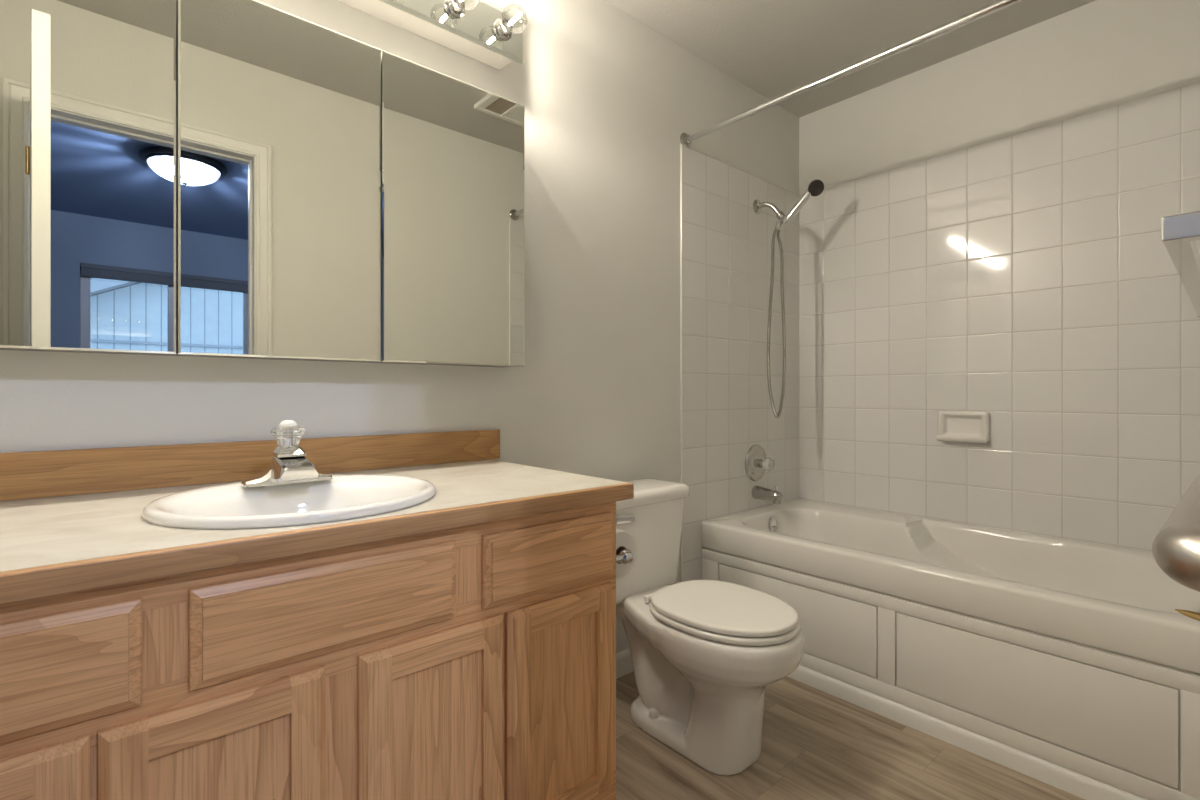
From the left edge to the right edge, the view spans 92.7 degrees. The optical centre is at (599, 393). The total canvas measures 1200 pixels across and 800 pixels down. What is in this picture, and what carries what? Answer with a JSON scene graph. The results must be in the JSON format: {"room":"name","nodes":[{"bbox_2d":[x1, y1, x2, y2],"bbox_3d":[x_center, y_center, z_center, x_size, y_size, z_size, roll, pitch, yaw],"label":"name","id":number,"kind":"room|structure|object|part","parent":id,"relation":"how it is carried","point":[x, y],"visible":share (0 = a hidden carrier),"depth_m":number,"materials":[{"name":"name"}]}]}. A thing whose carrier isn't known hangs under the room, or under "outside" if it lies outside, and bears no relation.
{"room":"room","nodes":[
{"label":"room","id":0,"kind":"room"},
{"bbox_2d":[241,420,332,486],"bbox_3d":[-0.614,0.117,1.141,0.160,0.126,0.122,0,0,-41],"label":"faucet","id":1,"kind":"object","parent":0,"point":[289,464],"visible":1,"depth_m":1.13,"materials":[{"name":"silver metal"}]},
{"bbox_3d":[-0.633,0.164,1.162,0.160,0.031,0.054,0,0,-41],"label":"plate","id":2,"kind":"part","parent":1,"relation":"part of","materials":[{"name":"silver metal"}]},
{"bbox_3d":[-0.634,0.085,1.163,0.065,0.039,0.062,0,0,-41],"label":"knob","id":3,"kind":"part","parent":1,"relation":"part of","materials":[{"name":"clear plastic"}]},
{"bbox_3d":[-0.611,0.150,1.137,0.076,0.053,0.114,0,0,-41],"label":"spout","id":4,"kind":"part","parent":1,"relation":"part of","materials":[{"name":"silver metal"}]},
{"bbox_2d":[0,0,798,652],"bbox_3d":[-0.158,-0.186,1.938,3.200,2.412,0.100,0,0,-41],"label":"wall","id":5,"kind":"structure","parent":0,"point":[608,100],"depth_m":1.89,"materials":[{"name":"white paint"}]},
{"bbox_2d":[0,429,499,500],"bbox_3d":[-0.777,0.152,1.319,1.248,0.087,0.019,0,0,-41],"label":"backsplash","id":6,"kind":"structure","parent":5,"relation":"attached to","point":[50,473],"depth_m":1.23,"materials":[{"name":"brown wood"}]},
{"bbox_2d":[0,0,523,366],"bbox_3d":[-0.719,-0.457,1.303,1.225,0.758,0.119,0,0,-41],"label":"medicine cabinet","id":7,"kind":"object","parent":5,"relation":"attached to","point":[249,179],"visible":1,"depth_m":1.20,"materials":[{"name":"silver glass"}]},
{"bbox_2d":[0,0,175,353],"bbox_3d":[-0.989,-0.457,0.992,0.408,0.758,0.005,0,0,-41],"label":"mirror","id":8,"kind":"object","parent":7,"relation":"attached to","point":[88,87],"depth_m":1.04,"materials":[{"name":"clear glass"}]},
{"bbox_2d":[178,0,380,361],"bbox_3d":[-0.683,-0.457,1.259,0.398,0.758,0.005,0,0,-41],"label":"mirror","id":9,"kind":"object","parent":7,"relation":"attached to","point":[279,111],"depth_m":1.24,"materials":[{"name":"clear glass"}]},
{"bbox_3d":[-0.382,-0.457,1.534,0.408,0.755,0.014,0,0,-41],"label":"door","id":10,"kind":"part","parent":7,"relation":"part of","materials":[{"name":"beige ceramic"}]},
{"bbox_2d":[382,50,523,366],"bbox_3d":[-0.375,-0.457,1.527,0.411,0.758,0.005,0,0,-41],"label":"mirror","id":11,"kind":"object","parent":7,"relation":"attached to","point":[453,149],"depth_m":1.51,"materials":[{"name":"clear glass"}]},
{"bbox_2d":[336,0,522,69],"bbox_3d":[-0.688,-1.046,1.288,1.231,0.135,0.182,0,0,-41],"label":"vanity light","id":12,"kind":"object","parent":5,"relation":"attached to","point":[483,31],"visible":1,"depth_m":1.58,"materials":[{"name":"silver metal"}]},
{"bbox_2d":[445,0,465,17],"bbox_3d":[-0.386,-1.049,1.541,0.058,0.058,0.026,0,0,-41],"label":"socket","id":13,"kind":"object","parent":12,"relation":"attached to","point":[453,8],"depth_m":1.54,"materials":[{"name":"silver metal"}]},
{"bbox_2d":[494,18,512,39],"bbox_3d":[-0.272,-1.049,1.640,0.058,0.058,0.026,0,0,-41],"label":"socket","id":14,"kind":"object","parent":12,"relation":"attached to","point":[503,30],"depth_m":1.64,"materials":[{"name":"silver metal"}]},
{"bbox_2d":[616,648,632,678],"bbox_3d":[-0.013,0.978,1.990,0.898,0.085,0.012,0,0,-41],"label":"baseboard","id":15,"kind":"structure","parent":5,"relation":"attached to","point":[624,665],"depth_m":2.07,"materials":[{"name":"paint"}]},
{"bbox_2d":[680,144,682,581],"bbox_3d":[0.822,0.011,1.721,0.006,2.018,1.514,0,0,-41],"label":"trim","id":16,"kind":"structure","parent":5,"relation":"attached to","point":[681,145],"depth_m":2.29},
{"bbox_2d":[683,145,799,581],"bbox_3d":[0.665,0.011,2.586,0.894,2.018,0.006,0,0,-41],"label":"wall tile","id":17,"kind":"structure","parent":5,"relation":"attached to","point":[727,409],"depth_m":2.50,"materials":[{"name":"white tile"}]},
{"bbox_2d":[745,445,774,480],"bbox_3d":[0.743,0.318,2.589,0.168,0.168,0.091,0,0,-41],"label":"shower valve","id":18,"kind":"object","parent":17,"relation":"attached to","point":[757,462],"visible":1,"depth_m":2.58,"materials":[{"name":"silver metal"}]},
{"bbox_3d":[0.758,0.318,2.572,0.065,0.065,0.047,0,0,-41],"label":"knob","id":19,"kind":"part","parent":18,"relation":"part of","materials":[{"name":"clear plastic"}]},
{"bbox_2d":[752,485,782,503],"bbox_3d":[0.759,0.449,2.571,0.063,0.078,0.138,0,0,-41],"label":"tub spout","id":20,"kind":"object","parent":17,"relation":"attached to","point":[758,492],"visible":1,"depth_m":2.55,"materials":[{"name":"silver metal"}]},
{"bbox_2d":[773,500,781,503],"bbox_3d":[0.787,0.478,2.539,0.037,0.020,0.037,0,0,-41],"label":"outlet","id":21,"kind":"object","parent":20,"relation":"attached to","point":[774,501],"depth_m":2.52,"materials":[{"name":"silver metal"}]},
{"bbox_2d":[753,179,823,417],"bbox_3d":[0.819,-0.409,2.521,0.301,1.036,0.135,0,0,35],"label":"shower","id":22,"kind":"object","parent":17,"relation":"attached to","point":[815,187],"visible":1,"depth_m":2.54,"materials":[{"name":"silver metal"}]},
{"bbox_3d":[0.774,-0.830,2.593,0.114,0.086,0.027,0,0,32],"label":"arm","id":23,"kind":"part","parent":22,"relation":"part of","materials":[{"name":"silver metal"}]},
{"bbox_3d":[0.868,-0.822,2.535,0.167,0.173,0.034,0,0,38],"label":"handle","id":24,"kind":"part","parent":22,"relation":"part of","materials":[{"name":"silver metal"}]},
{"bbox_2d":[680,0,1021,147],"bbox_3d":[0.838,-1.020,1.741,0.062,0.062,1.507,0,0,-41],"label":"shower curtain rod","id":25,"kind":"object","parent":5,"relation":"attached to","point":[685,139],"visible":1,"depth_m":1.76,"materials":[{"name":"silver metal"}]},
{"bbox_2d":[616,671,1084,799],"bbox_3d":[0.360,1.070,1.345,3.200,0.100,1.674,0,0,-41],"label":"floor","id":26,"kind":"structure","parent":0,"point":[817,744],"depth_m":1.57,"materials":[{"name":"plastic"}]},
{"bbox_2d":[0,502,615,799],"bbox_3d":[-0.603,0.625,1.073,1.188,0.791,0.616,0,0,-41],"label":"vanity cabinet","id":27,"kind":"object","parent":26,"relation":"on","point":[475,662],"visible":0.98,"depth_m":0.86,"materials":[{"name":"brown wood"}]},
{"bbox_3d":[-0.698,0.428,0.593,0.158,0.047,0.018,0,0,-41],"label":"rail","id":28,"kind":"part","parent":27,"relation":"part of","materials":[{"name":"brown wood"}]},
{"bbox_3d":[-0.700,0.320,0.592,0.353,0.132,0.018,0,0,-41],"label":"drawer","id":29,"kind":"part","parent":27,"relation":"part of","materials":[{"name":"brown wood"}]},
{"bbox_3d":[-0.504,0.624,0.766,0.171,0.355,0.006,0,0,-41],"label":"door","id":30,"kind":"part","parent":27,"relation":"part of","materials":[{"name":"brown wood"}]},
{"bbox_3d":[-0.502,0.428,0.764,0.159,0.047,0.018,0,0,-41],"label":"rail","id":31,"kind":"part","parent":27,"relation":"part of","materials":[{"name":"brown wood"}]},
{"bbox_3d":[-0.418,0.251,0.861,1.188,0.043,0.018,0,0,-41],"label":"frame","id":32,"kind":"part","parent":27,"relation":"part of","materials":[{"name":"brown wood"}]},
{"bbox_3d":[-0.418,0.398,0.861,1.188,0.055,0.018,0,0,-41],"label":"rail","id":33,"kind":"part","parent":27,"relation":"part of","materials":[{"name":"brown wood"}]},
{"bbox_2d":[0,429,633,604],"bbox_3d":[-0.578,0.169,1.090,1.248,0.120,0.625,0,0,-41],"label":"countertop","id":34,"kind":"structure","parent":27,"relation":"on","point":[72,521],"depth_m":1.05,"materials":[{"name":"laminate"}]},
{"bbox_2d":[142,475,435,528],"bbox_3d":[-0.541,0.262,1.048,0.466,0.168,0.442,0,0,-41],"label":"sink","id":35,"kind":"object","parent":34,"relation":"in","point":[342,497],"visible":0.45,"depth_m":1.08,"materials":[{"name":"ceramic"}]},
{"bbox_3d":[-0.389,0.320,0.863,0.376,0.132,0.018,0,0,-41],"label":"drawer","id":36,"kind":"part","parent":27,"relation":"part of","materials":[{"name":"brown wood"}]},
{"bbox_3d":[-0.273,0.428,0.964,0.164,0.047,0.018,0,0,-41],"label":"rail","id":37,"kind":"part","parent":27,"relation":"part of","materials":[{"name":"brown wood"}]},
{"bbox_3d":[-0.275,0.624,0.966,0.176,0.355,0.006,0,0,-41],"label":"door","id":38,"kind":"part","parent":27,"relation":"part of","materials":[{"name":"brown wood"}]},
{"bbox_3d":[-0.089,0.320,1.124,0.313,0.132,0.018,0,0,-41],"label":"drawer","id":39,"kind":"part","parent":27,"relation":"part of","materials":[{"name":"brown wood"}]},
{"bbox_3d":[-0.072,0.428,1.139,0.167,0.047,0.018,0,0,-41],"label":"rail","id":40,"kind":"part","parent":27,"relation":"part of","materials":[{"name":"brown wood"}]},
{"bbox_3d":[-0.074,0.624,1.141,0.179,0.355,0.006,0,0,-41],"label":"door","id":41,"kind":"part","parent":27,"relation":"part of","materials":[{"name":"brown wood"}]},
{"bbox_3d":[-0.072,0.819,1.139,0.167,0.047,0.018,0,0,-41],"label":"rail","id":42,"kind":"part","parent":27,"relation":"part of","materials":[{"name":"brown wood"}]},
{"bbox_3d":[-0.418,0.875,0.861,1.188,0.110,0.018,0,0,-41],"label":"rail","id":43,"kind":"part","parent":27,"relation":"part of","materials":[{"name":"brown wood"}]},
{"bbox_2d":[616,549,632,563],"bbox_3d":[0.000,0.372,1.340,0.070,0.032,0.162,0,0,-41],"label":"toilet paper holder","id":44,"kind":"object","parent":27,"relation":"attached to","point":[625,556],"visible":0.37,"depth_m":1.29,"materials":[{"name":"silver metal"}]},
{"bbox_2d":[616,529,636,578],"bbox_3d":[0.017,0.372,1.355,0.108,0.108,0.096,0,0,-41],"label":"toilet paper roll","id":45,"kind":"object","parent":44,"relation":"on","point":[624,540],"visible":0.27,"depth_m":1.33,"materials":[{"name":"paper"}]},
{"bbox_2d":[616,478,804,775],"bbox_3d":[0.263,0.665,1.730,0.413,0.708,0.719,0,0,-41],"label":"toilet","id":46,"kind":"object","parent":26,"relation":"on","point":[705,654],"visible":0.95,"depth_m":1.59,"materials":[{"name":"ceramic"}]},
{"bbox_3d":[0.077,0.389,1.766,0.078,0.028,0.010,0,0,-41],"label":"lever arm","id":47,"kind":"part","parent":46,"relation":"part of","materials":[{"name":"silver metal"}]},
{"bbox_3d":[0.097,0.509,1.920,0.388,0.306,0.193,0,0,-41],"label":"tank","id":48,"kind":"part","parent":46,"relation":"part of","materials":[{"name":"ceramic"}]},
{"bbox_3d":[0.098,0.333,1.919,0.413,0.045,0.218,0,0,-41],"label":"tank lid","id":49,"kind":"part","parent":46,"relation":"part of","materials":[{"name":"ceramic"}]},
{"bbox_3d":[0.267,0.826,1.725,0.363,0.386,0.706,0,0,-41],"label":"bowl","id":50,"kind":"part","parent":46,"relation":"part of","materials":[{"name":"ceramic"}]},
{"bbox_3d":[0.353,0.624,1.626,0.348,0.017,0.422,0,0,-41],"label":"seat","id":51,"kind":"part","parent":46,"relation":"part of","materials":[{"name":"plastic"}]},
{"bbox_3d":[0.353,0.603,1.626,0.340,0.018,0.414,0,0,-41],"label":"seat lid","id":52,"kind":"part","parent":46,"relation":"part of","materials":[{"name":"plastic"}]},
{"bbox_2d":[701,499,1199,799],"bbox_3d":[1.202,0.775,2.053,0.783,0.490,1.500,0,0,-41],"label":"bathtub","id":53,"kind":"object","parent":26,"relation":"on","point":[1070,666],"visible":1,"depth_m":1.69,"materials":[{"name":"plastic"}]},
{"bbox_3d":[0.769,0.583,2.541,0.066,0.066,0.014,0,0,-41],"label":"overflow plate","id":54,"kind":"part","parent":53,"relation":"part of","materials":[{"name":"silver metal"}]},
{"bbox_3d":[0.685,0.799,2.068,0.008,0.229,0.620,0,0,-41],"label":"apron panel","id":55,"kind":"part","parent":53,"relation":"part of","materials":[{"name":"plastic"}]},
{"bbox_3d":[0.915,0.662,1.804,0.009,0.038,1.500,0,0,-41],"label":"apron frame","id":56,"kind":"part","parent":53,"relation":"part of","materials":[{"name":"plastic"}]},
{"bbox_3d":[0.912,0.992,1.801,0.016,0.056,1.500,0,0,-41],"label":"moulding","id":57,"kind":"part","parent":53,"relation":"part of","materials":[{"name":"paint"}]},
{"bbox_3d":[1.133,0.799,1.555,0.008,0.229,0.620,0,0,-41],"label":"apron panel","id":58,"kind":"part","parent":53,"relation":"part of","materials":[{"name":"plastic"}]},
{"bbox_2d":[605,0,1095,117],"bbox_3d":[0.378,-1.442,1.324,3.200,0.100,1.730,0,0,-41],"label":"ceiling","id":59,"kind":"structure","parent":0,"point":[774,48],"depth_m":2.21,"materials":[{"name":"paint"}]},
{"bbox_2d":[799,0,1199,194],"bbox_3d":[1.579,-0.186,2.305,0.100,2.412,1.630,0,0,-41],"label":"wall","id":60,"kind":"structure","parent":0,"point":[1097,55],"depth_m":2.21,"materials":[{"name":"white paint"}]},
{"bbox_2d":[800,82,1199,551],"bbox_3d":[1.500,-0.199,2.313,0.008,1.598,1.514,0,0,-41],"label":"wall tile","id":61,"kind":"structure","parent":60,"relation":"attached to","point":[1028,279],"depth_m":2.19,"materials":[{"name":"white tile"}]},
{"bbox_2d":[937,410,989,442],"bbox_3d":[1.464,0.133,2.313,0.047,0.125,0.180,0,0,-41],"label":"soap dish","id":62,"kind":"object","parent":61,"relation":"attached to","point":[955,426],"visible":1,"depth_m":2.31,"materials":[{"name":"ceramic"}]},
{"bbox_2d":[937,435,987,442],"bbox_3d":[1.462,0.183,2.311,0.041,0.023,0.176,0,0,-41],"label":"tray","id":63,"kind":"object","parent":62,"relation":"on","point":[955,438],"depth_m":2.29,"materials":[{"name":"ceramic"}]},
{"bbox_2d":[1152,473,1199,591],"bbox_3d":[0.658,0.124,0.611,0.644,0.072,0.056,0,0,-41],"label":"door knob","id":64,"kind":"object","parent":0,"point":[1176,547],"visible":1,"depth_m":0.43,"materials":[{"name":"silver metal"}]},
{"bbox_3d":[0.908,-0.186,0.716,3.000,2.412,0.115,0,0,-41],"label":"wall","id":65,"kind":"structure","parent":0,"visible":0},
{"bbox_2d":[1161,211,1199,317],"bbox_3d":[0.669,-0.121,0.621,0.644,0.018,0.056,0,0,-41],"label":"towel bar","id":66,"kind":"object","parent":65,"relation":"attached to","point":[1180,233],"visible":1,"depth_m":0.45,"materials":[{"name":"white ceramic"}]},
{"bbox_3d":[0.436,-0.121,0.411,0.018,0.018,0.046,0,0,-41],"label":"post","id":67,"kind":"part","parent":66,"relation":"part of","materials":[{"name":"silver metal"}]},
{"bbox_2d":[1175,609,1199,620],"bbox_3d":[0.457,0.170,0.426,0.022,0.022,0.041,0,0,-41],"label":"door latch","id":68,"kind":"object","parent":65,"relation":"attached to","point":[1194,615],"visible":1,"depth_m":0.43,"materials":[{"name":"gold metal"}]}
]}

